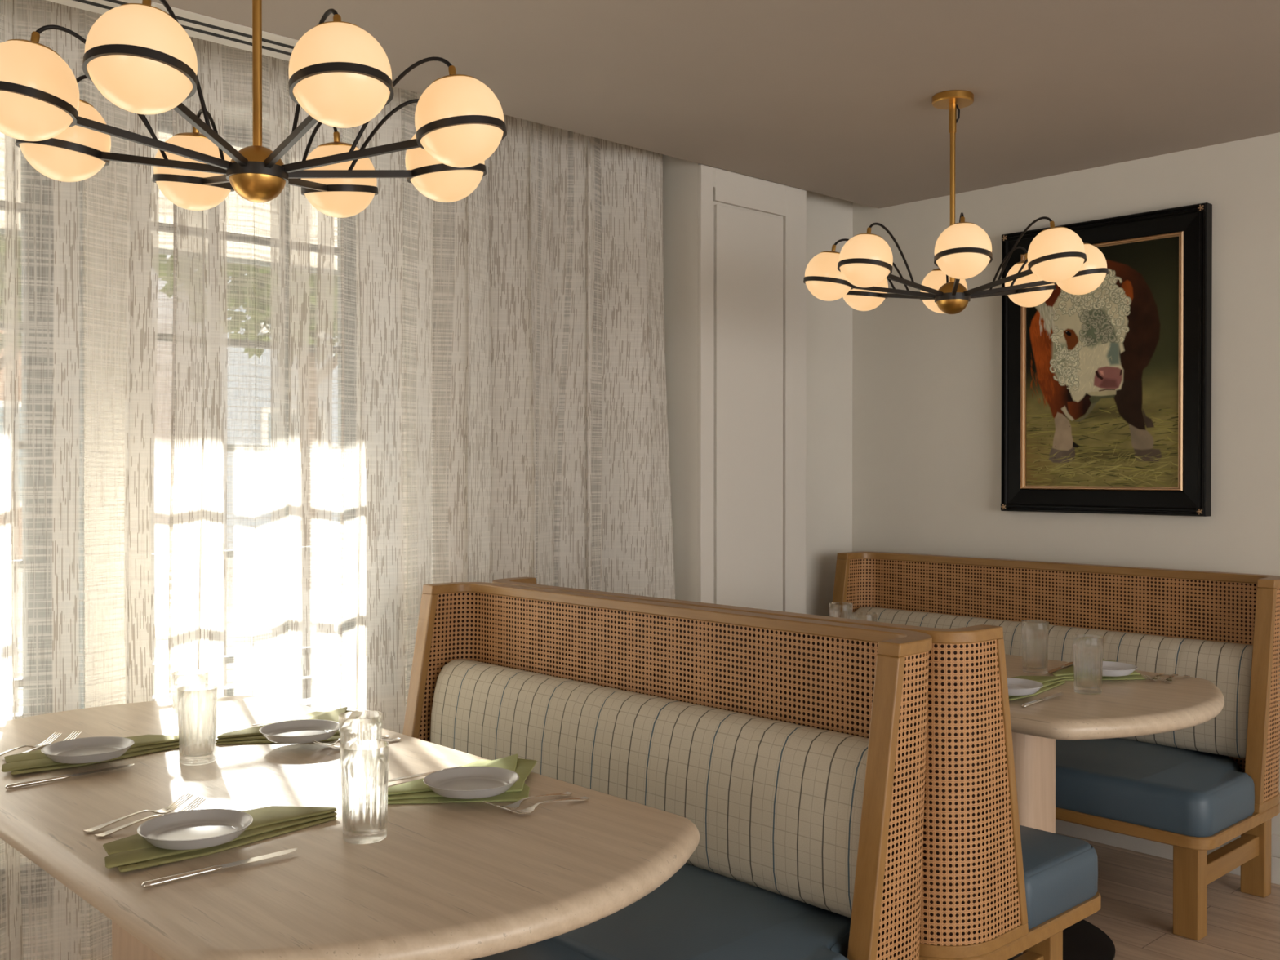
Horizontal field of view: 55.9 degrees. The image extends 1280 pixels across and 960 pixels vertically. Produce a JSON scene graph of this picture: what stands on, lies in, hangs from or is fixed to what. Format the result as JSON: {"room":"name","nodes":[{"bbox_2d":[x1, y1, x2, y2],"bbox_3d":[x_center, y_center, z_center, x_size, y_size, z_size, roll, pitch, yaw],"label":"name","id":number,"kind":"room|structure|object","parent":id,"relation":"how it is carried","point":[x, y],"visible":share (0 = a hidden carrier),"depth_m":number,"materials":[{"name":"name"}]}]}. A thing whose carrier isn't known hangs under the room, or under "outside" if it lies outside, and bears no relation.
{"room":"restaurant dining room","nodes":[
{"label":"restaurant dining room","id":0,"kind":"room"},
{"bbox_2d":[0,4,600,932],"bbox_3d":[-2.486,0.028,2.639,6.400,2.600,0.310,0,1,-43],"label":"wall window","id":1,"kind":"structure","parent":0,"point":[21,17],"depth_m":3.42,"materials":[{"name":"paint"}]},
{"bbox_2d":[0,73,84,716],"bbox_3d":[-2.026,-0.201,3.079,1.076,1.850,0.258,0,1,-43],"label":"window","id":2,"kind":"structure","parent":1,"relation":"attached to","point":[46,628],"depth_m":3.47,"materials":[{"name":"glass"}]},
{"bbox_2d":[0,910,111,959],"bbox_3d":[-2.417,1.269,2.532,6.340,0.120,0.015,0,1,-43],"label":"baseboard","id":3,"kind":"structure","parent":1,"relation":"attached to","point":[2,940],"depth_m":3.27,"materials":[{"name":"paint"}]},
{"bbox_2d":[0,132,337,274],"bbox_3d":[-2.020,-1.210,4.176,8.000,0.870,1.266,0,1,-43],"label":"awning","id":4,"kind":"object","parent":1,"relation":"attached to","point":[169,219],"visible":0.03,"depth_m":5.07,"materials":[{"name":"fabric"}]},
{"bbox_2d":[156,113,355,702],"bbox_3d":[-1.198,-0.207,3.858,0.830,1.850,0.258,0,1,-43],"label":"window","id":5,"kind":"structure","parent":1,"relation":"attached to","point":[253,239],"depth_m":4.15,"materials":[{"name":"paint"}]},
{"bbox_2d":[32,0,1279,208],"bbox_3d":[0.265,-1.233,0.583,7.600,0.260,7.300,0,1,-43],"label":"ceiling","id":6,"kind":"structure","parent":0,"point":[832,98],"depth_m":3.33,"materials":[{"name":"paint"}]},
{"bbox_2d":[46,0,142,14],"bbox_3d":[-1.271,-1.120,2.820,0.168,0.005,0.152,0,1,-43],"label":"ceiling vent","id":7,"kind":"object","parent":6,"relation":"in","point":[100,6],"depth_m":2.84,"materials":[{"name":"metal"}]},
{"bbox_2d":[170,6,252,52],"bbox_3d":[-1.063,-1.122,3.009,0.278,0.005,0.162,0,1,-43],"label":"ceiling vent","id":8,"kind":"object","parent":6,"relation":"in","point":[199,26],"depth_m":3.01,"materials":[{"name":"metal"}]},
{"bbox_2d":[0,0,506,217],"bbox_3d":[-0.654,-0.795,2.061,0.816,0.640,0.816,0,1,31],"label":"globe chandelier","id":9,"kind":"object","parent":6,"relation":"hanging from","point":[140,57],"visible":1,"depth_m":1.94,"materials":[{"name":"white glass"}]},
{"bbox_2d":[262,31,298,61],"bbox_3d":[-0.941,-1.123,3.124,0.152,0.005,0.162,0,1,-43],"label":"ceiling vent","id":10,"kind":"object","parent":6,"relation":"in","point":[275,46],"depth_m":3.12,"materials":[{"name":"metal"}]},
{"bbox_2d":[0,0,675,959],"bbox_3d":[-1.491,0.027,3.124,4.136,2.563,0.240,0,1,-40],"label":"sheer curtain","id":11,"kind":"object","parent":6,"relation":"hanging from","point":[492,490],"visible":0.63,"depth_m":3.61,"materials":[{"name":"fabric"}]},
{"bbox_2d":[803,89,1108,314],"bbox_3d":[0.919,-0.807,3.548,0.816,0.640,0.816,0,0,-12],"label":"globe chandelier","id":12,"kind":"object","parent":6,"relation":"hanging from","point":[859,273],"visible":1,"depth_m":3.42,"materials":[{"name":"white glass"}]},
{"bbox_2d":[83,832,1279,959],"bbox_3d":[0.265,1.375,0.605,7.600,0.060,7.300,0,1,-43],"label":"floor","id":13,"kind":"structure","parent":0,"point":[1135,888],"depth_m":3.65,"materials":[{"name":"brown wood"}]},
{"bbox_2d":[0,695,699,959],"bbox_3d":[-0.759,0.955,2.364,0.884,0.750,1.910,0,1,-43],"label":"dining table","id":14,"kind":"object","parent":13,"relation":"on","point":[446,881],"visible":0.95,"depth_m":1.91,"materials":[{"name":"brown wood"}]},
{"bbox_2d":[0,732,62,755],"bbox_3d":[-1.310,0.566,2.553,0.025,0.024,0.193,0,1,23],"label":"fork","id":15,"kind":"object","parent":14,"relation":"on","point":[44,742],"visible":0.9,"depth_m":2.61,"materials":[{"name":"silver metal"}]},
{"bbox_2d":[2,731,81,761],"bbox_3d":[-1.269,0.566,2.564,0.025,0.024,0.193,0,1,20],"label":"fork","id":16,"kind":"object","parent":14,"relation":"on","point":[73,735],"visible":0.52,"depth_m":2.63,"materials":[{"name":"silver metal"}]},
{"bbox_2d":[4,764,133,789],"bbox_3d":[-1.102,0.575,2.344,0.240,0.010,0.017,0,1,-43],"label":"table knife","id":17,"kind":"object","parent":14,"relation":"on","point":[20,784],"visible":1,"depth_m":2.31,"materials":[{"name":"silver metal"}]},
{"bbox_2d":[1,734,178,774],"bbox_3d":[-1.132,0.568,2.531,0.397,0.020,0.157,0,1,-41],"label":"napkin","id":18,"kind":"object","parent":14,"relation":"on","point":[36,761],"visible":0.57,"depth_m":2.46,"materials":[{"name":"green fabric"}]},
{"bbox_2d":[40,736,134,764],"bbox_3d":[-1.120,0.550,2.450,0.172,0.021,0.172,0,1,-43],"label":"plate","id":19,"kind":"object","parent":18,"relation":"on","point":[98,748],"visible":1,"depth_m":2.48,"materials":[{"name":"grey ceramic"}]},
{"bbox_2d":[83,792,192,832],"bbox_3d":[-0.857,0.570,2.067,0.025,0.024,0.193,0,1,36],"label":"fork","id":20,"kind":"object","parent":14,"relation":"on","point":[170,808],"visible":1,"depth_m":2.08,"materials":[{"name":"silver metal"}]},
{"bbox_2d":[94,796,205,837],"bbox_3d":[-0.826,0.570,2.041,0.025,0.024,0.193,0,1,37],"label":"fork","id":21,"kind":"object","parent":14,"relation":"on","point":[110,832],"visible":0.66,"depth_m":2.02,"materials":[{"name":"silver metal"}]},
{"bbox_2d":[171,669,208,737],"bbox_3d":[-0.994,0.501,2.668,0.078,0.152,0.078,0,1,-43],"label":"glass","id":22,"kind":"object","parent":14,"relation":"on","point":[180,678],"visible":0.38,"depth_m":2.64,"materials":[{"name":"clear glass"}]},
{"bbox_2d":[177,684,217,765],"bbox_3d":[-0.909,0.503,2.480,0.078,0.152,0.078,0,1,-43],"label":"glass","id":23,"kind":"object","parent":14,"relation":"on","point":[197,704],"visible":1,"depth_m":2.45,"materials":[{"name":"clear glass"}]},
{"bbox_2d":[141,848,297,888],"bbox_3d":[-0.623,0.579,1.806,0.240,0.010,0.017,0,1,-42],"label":"table knife","id":24,"kind":"object","parent":14,"relation":"on","point":[164,880],"visible":1,"depth_m":1.78,"materials":[{"name":"silver metal"}]},
{"bbox_2d":[102,805,337,872],"bbox_3d":[-0.681,0.573,1.964,0.397,0.020,0.157,0,1,-43],"label":"napkin","id":25,"kind":"object","parent":14,"relation":"on","point":[134,852],"visible":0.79,"depth_m":1.92,"materials":[{"name":"green fabric"}]},
{"bbox_2d":[137,808,253,849],"bbox_3d":[-0.702,0.554,1.909,0.172,0.021,0.172,0,1,-43],"label":"plate","id":26,"kind":"object","parent":25,"relation":"on","point":[199,828],"visible":1,"depth_m":1.93,"materials":[{"name":"grey ceramic"}]},
{"bbox_2d":[252,720,280,725],"bbox_3d":[-0.804,0.570,2.873,0.240,0.010,0.017,0,1,-33],"label":"table knife","id":27,"kind":"object","parent":14,"relation":"on","point":[269,722],"visible":0.06,"depth_m":2.82,"materials":[{"name":"silver metal"}]},
{"bbox_2d":[216,706,349,744],"bbox_3d":[-0.799,0.564,2.784,0.281,0.024,0.286,0,0,-5],"label":"napkin","id":28,"kind":"object","parent":14,"relation":"on","point":[252,735],"visible":0.41,"depth_m":2.68,"materials":[{"name":"green fabric"}]},
{"bbox_2d":[258,719,338,743],"bbox_3d":[-0.738,0.548,2.624,0.172,0.021,0.172,0,1,-43],"label":"plate","id":29,"kind":"object","parent":28,"relation":"on","point":[304,731],"visible":0.97,"depth_m":2.65,"materials":[{"name":"grey ceramic"}]},
{"bbox_2d":[313,734,389,746],"bbox_3d":[-0.640,0.565,2.644,0.193,0.024,0.025,0,1,-37],"label":"fork","id":30,"kind":"object","parent":14,"relation":"on","point":[332,743],"visible":0.51,"depth_m":2.62,"materials":[{"name":"silver metal"}]},
{"bbox_2d":[314,737,400,748],"bbox_3d":[-0.610,0.565,2.619,0.193,0.024,0.025,0,1,-38],"label":"fork","id":31,"kind":"object","parent":14,"relation":"on","point":[397,738],"visible":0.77,"depth_m":2.60,"materials":[{"name":"silver metal"}]},
{"bbox_2d":[338,710,382,798],"bbox_3d":[-0.511,0.505,2.209,0.078,0.152,0.078,0,1,-43],"label":"glass","id":32,"kind":"object","parent":14,"relation":"on","point":[357,725],"visible":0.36,"depth_m":2.18,"materials":[{"name":"clear glass"}]},
{"bbox_2d":[339,739,389,844],"bbox_3d":[-0.448,0.507,1.966,0.078,0.152,0.078,0,1,-43],"label":"glass","id":33,"kind":"object","parent":14,"relation":"on","point":[364,763],"visible":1,"depth_m":1.94,"materials":[{"name":"clear glass"}]},
{"bbox_2d":[387,765,462,782],"bbox_3d":[-0.396,0.575,2.372,0.240,0.010,0.017,0,1,-39],"label":"table knife","id":34,"kind":"object","parent":14,"relation":"on","point":[427,773],"visible":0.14,"depth_m":2.33,"materials":[{"name":"silver metal"}]},
{"bbox_2d":[387,754,537,804],"bbox_3d":[-0.346,0.568,2.306,0.281,0.024,0.286,0,0,-1],"label":"napkin","id":35,"kind":"object","parent":14,"relation":"on","point":[415,792],"visible":0.56,"depth_m":2.21,"materials":[{"name":"green fabric"}]},
{"bbox_2d":[423,766,519,799],"bbox_3d":[-0.306,0.552,2.195,0.172,0.021,0.172,0,1,-43],"label":"plate","id":36,"kind":"object","parent":35,"relation":"on","point":[464,782],"visible":1,"depth_m":2.22,"materials":[{"name":"grey ceramic"}]},
{"bbox_2d":[483,791,572,809],"bbox_3d":[-0.197,0.569,2.159,0.025,0.024,0.193,0,1,45],"label":"fork","id":37,"kind":"object","parent":14,"relation":"on","point":[516,805],"visible":0.88,"depth_m":2.15,"materials":[{"name":"silver metal"}]},
{"bbox_2d":[496,795,589,814],"bbox_3d":[-0.168,0.569,2.130,0.193,0.024,0.025,0,1,-42],"label":"fork","id":38,"kind":"object","parent":14,"relation":"on","point":[529,810],"visible":1,"depth_m":2.12,"materials":[{"name":"silver metal"}]},
{"bbox_2d":[402,582,932,959],"bbox_3d":[-0.183,0.819,2.819,0.680,1.015,1.655,0,1,-43],"label":"bench","id":39,"kind":"object","parent":13,"relation":"on","point":[792,747],"visible":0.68,"depth_m":2.65,"materials":[{"name":"beige fabric"}]},
{"bbox_2d":[430,658,868,918],"bbox_3d":[-0.034,0.699,2.959,0.153,0.349,1.535,0,1,-43],"label":"cushion","id":40,"kind":"object","parent":39,"relation":"on","point":[775,806],"depth_m":2.70,"materials":[{"name":"fabric"}]},
{"bbox_2d":[471,906,850,959],"bbox_3d":[-0.208,0.941,2.796,0.599,0.121,1.643,0,1,-43],"label":"seat cushion","id":41,"kind":"object","parent":39,"relation":"on","point":[632,932],"depth_m":2.34,"materials":[{"name":"blue leather"}]},
{"bbox_2d":[492,577,1101,959],"bbox_3d":[0.326,0.815,3.299,0.680,1.015,1.655,0,1,-43],"label":"bench","id":42,"kind":"object","parent":13,"relation":"on","point":[994,886],"visible":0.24,"depth_m":2.55,"materials":[{"name":"brown wicker"}]},
{"bbox_2d":[1019,825,1097,929],"bbox_3d":[0.351,0.937,3.324,0.599,0.121,1.643,0,1,-43],"label":"seat cushion","id":43,"kind":"object","parent":42,"relation":"on","point":[1059,882],"depth_m":2.81,"materials":[{"name":"blue leather"}]},
{"bbox_2d":[832,551,1279,940],"bbox_3d":[1.247,0.808,4.167,0.680,1.015,1.655,0,1,-43],"label":"bench","id":44,"kind":"object","parent":13,"relation":"on","point":[1193,790],"visible":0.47,"depth_m":3.84,"materials":[{"name":"brown wood"}]},
{"bbox_2d":[854,606,1253,758],"bbox_3d":[1.396,0.687,4.306,0.153,0.349,1.535,0,1,-43],"label":"cushion","id":45,"kind":"object","parent":44,"relation":"on","point":[1228,665],"depth_m":3.92,"materials":[{"name":"fabric"}]},
{"bbox_2d":[1055,751,1254,836],"bbox_3d":[1.222,0.930,4.144,0.599,0.121,1.643,0,1,-43],"label":"seat cushion","id":46,"kind":"object","parent":44,"relation":"on","point":[1156,793],"depth_m":3.54,"materials":[{"name":"blue leather"}]},
{"bbox_2d":[1004,653,1224,959],"bbox_3d":[0.849,0.944,3.686,0.884,0.750,1.710,0,1,-43],"label":"dining table","id":47,"kind":"object","parent":13,"relation":"on","point":[1123,708],"visible":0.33,"depth_m":3.24,"materials":[{"name":"brown wood"}]},
{"bbox_2d":[829,602,853,618],"bbox_3d":[0.673,0.490,4.046,0.078,0.152,0.078,0,1,-43],"label":"glass","id":48,"kind":"object","parent":47,"relation":"on","point":[840,610],"visible":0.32,"depth_m":4.01,"materials":[{"name":"clear glass"}]},
{"bbox_2d":[851,611,877,622],"bbox_3d":[0.702,0.492,3.773,0.078,0.152,0.078,0,1,-43],"label":"glass","id":49,"kind":"object","parent":47,"relation":"on","point":[863,615],"visible":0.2,"depth_m":3.75,"materials":[{"name":"clear glass"}]},
{"bbox_2d":[1021,619,1048,674],"bbox_3d":[1.167,0.494,3.566,0.078,0.152,0.078,0,1,-43],"label":"glass","id":50,"kind":"object","parent":47,"relation":"on","point":[1035,633],"visible":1,"depth_m":3.54,"materials":[{"name":"clear glass"}]},
{"bbox_2d":[1008,675,1065,700],"bbox_3d":[1.037,0.562,3.290,0.397,0.020,0.157,0,1,-43],"label":"napkin","id":51,"kind":"object","parent":47,"relation":"on","point":[1049,682],"visible":0.44,"depth_m":3.35,"materials":[{"name":"green fabric"}]},
{"bbox_2d":[1007,677,1043,695],"bbox_3d":[0.969,0.544,3.171,0.172,0.021,0.172,0,1,-43],"label":"plate","id":52,"kind":"object","parent":51,"relation":"on","point":[1016,686],"visible":0.52,"depth_m":3.19,"materials":[{"name":"white ceramic"}]},
{"bbox_2d":[1021,692,1063,707],"bbox_3d":[1.047,0.568,3.125,0.017,0.010,0.240,0,1,44],"label":"table knife","id":53,"kind":"object","parent":47,"relation":"on","point":[1041,700],"visible":1,"depth_m":3.10,"materials":[{"name":"silver metal"}]},
{"bbox_2d":[1048,662,1073,673],"bbox_3d":[1.264,0.564,3.625,0.017,0.010,0.240,0,1,36],"label":"table knife","id":54,"kind":"object","parent":47,"relation":"on","point":[1069,664],"visible":0.93,"depth_m":3.63,"materials":[{"name":"silver metal"}]},
{"bbox_2d":[1072,634,1103,694],"bbox_3d":[1.207,0.496,3.250,0.078,0.152,0.078,0,1,-43],"label":"glass","id":55,"kind":"object","parent":47,"relation":"on","point":[1088,649],"visible":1,"depth_m":3.22,"materials":[{"name":"clear glass"}]},
{"bbox_2d":[1052,658,1146,680],"bbox_3d":[1.319,0.557,3.573,0.281,0.024,0.286,0,0,-1],"label":"napkin","id":56,"kind":"object","parent":47,"relation":"on","point":[1068,673],"visible":0.27,"depth_m":3.46,"materials":[{"name":"green fabric"}]},
{"bbox_2d":[1072,661,1137,676],"bbox_3d":[1.332,0.541,3.458,0.172,0.021,0.172,0,1,-43],"label":"plate","id":57,"kind":"object","parent":56,"relation":"on","point":[1110,668],"visible":0.44,"depth_m":3.47,"materials":[{"name":"white ceramic"}]},
{"bbox_2d":[1141,673,1177,680],"bbox_3d":[1.489,0.558,3.453,0.193,0.024,0.025,0,1,-41],"label":"fork","id":58,"kind":"object","parent":47,"relation":"on","point":[1153,678],"visible":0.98,"depth_m":3.43,"materials":[{"name":"silver metal"}]},
{"bbox_2d":[1155,675,1189,682],"bbox_3d":[1.514,0.558,3.426,0.193,0.024,0.025,0,1,-43],"label":"fork","id":59,"kind":"object","parent":47,"relation":"on","point":[1169,679],"visible":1,"depth_m":3.40,"materials":[{"name":"silver metal"}]},
{"bbox_2d":[662,154,803,604],"bbox_3d":[0.127,0.009,4.879,0.597,2.600,0.872,0,1,-43],"label":"wall pier","id":60,"kind":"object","parent":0,"point":[680,176],"visible":0.14,"depth_m":4.41,"materials":[{"name":"paint"}]},
{"bbox_2d":[714,204,782,611],"bbox_3d":[0.412,0.068,4.540,0.375,2.148,0.013,0,1,-43],"label":"wall panel","id":61,"kind":"object","parent":60,"relation":"attached to","point":[748,245],"depth_m":4.52,"materials":[{"name":"paint"}]},
{"bbox_2d":[697,164,806,613],"bbox_3d":[0.432,0.088,4.557,0.597,2.448,0.016,0,1,-43],"label":"trim","id":62,"kind":"structure","parent":60,"relation":"attached to","point":[714,184],"depth_m":4.67,"materials":[{"name":"paint"}]},
{"bbox_2d":[803,189,853,616],"bbox_3d":[0.478,0.006,5.291,0.478,2.600,0.755,0,1,-43],"label":"wall","id":63,"kind":"structure","parent":0,"point":[829,220],"depth_m":5.05,"materials":[{"name":"paint"}]},
{"bbox_2d":[852,132,1279,835],"bbox_3d":[2.947,0.024,3.121,0.140,2.600,7.300,0,1,-43],"label":"wall","id":64,"kind":"structure","parent":0,"point":[926,384],"depth_m":4.57,"materials":[{"name":"paint"}]},
{"bbox_2d":[1000,202,1212,516],"bbox_3d":[1.654,-0.407,4.346,0.057,1.055,0.762,0,1,-43],"label":"framed painting","id":65,"kind":"object","parent":64,"relation":"attached to","point":[1106,390],"visible":0.93,"depth_m":4.29,"materials":[{"name":"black paint"}]},
{"bbox_2d":[1055,819,1279,884],"bbox_3d":[3.149,1.248,2.802,0.018,0.158,6.545,0,1,-43],"label":"baseboard","id":66,"kind":"structure","parent":64,"relation":"attached to","point":[1108,837],"depth_m":4.27,"materials":[{"name":"paint"}]},
{"label":"outside","id":67,"kind":"structure","parent":0,"visible":0},
{"bbox_2d":[0,551,337,715],"bbox_3d":[-11.009,1.268,33.571,90.000,0.100,56.050,0,1,-43],"label":"ground","id":68,"kind":"structure","parent":67,"point":[166,642],"depth_m":11.87,"materials":[{"name":"stone"}]},
{"bbox_2d":[0,235,21,369],"bbox_3d":[-8.513,-1.531,15.320,3.234,5.814,3.264,0,1,-43],"label":"street tree","id":69,"kind":"object","parent":68,"relation":"on","point":[1,235],"visible":0.02,"depth_m":15.00,"materials":[{"name":"green plant"}]},
{"bbox_2d":[0,331,22,560],"bbox_3d":[-15.447,-1.447,17.550,14.000,5.600,5.250,0,1,-43],"label":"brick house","id":70,"kind":"structure","parent":68,"relation":"on","point":[1,379],"depth_m":19.25,"materials":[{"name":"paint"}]},
{"bbox_2d":[155,255,337,550],"bbox_3d":[-4.062,-3.376,26.887,13.400,9.300,5.250,0,1,-43],"label":"house","id":71,"kind":"structure","parent":68,"relation":"on","point":[159,462],"depth_m":21.20,"materials":[{"name":"paint"}]},
{"bbox_2d":[159,255,337,582],"bbox_3d":[-4.244,-1.693,15.254,3.927,6.138,3.875,0,1,-43],"label":"street tree","id":72,"kind":"object","parent":68,"relation":"on","point":[261,271],"visible":0.02,"depth_m":14.90,"materials":[{"name":"green plant"}]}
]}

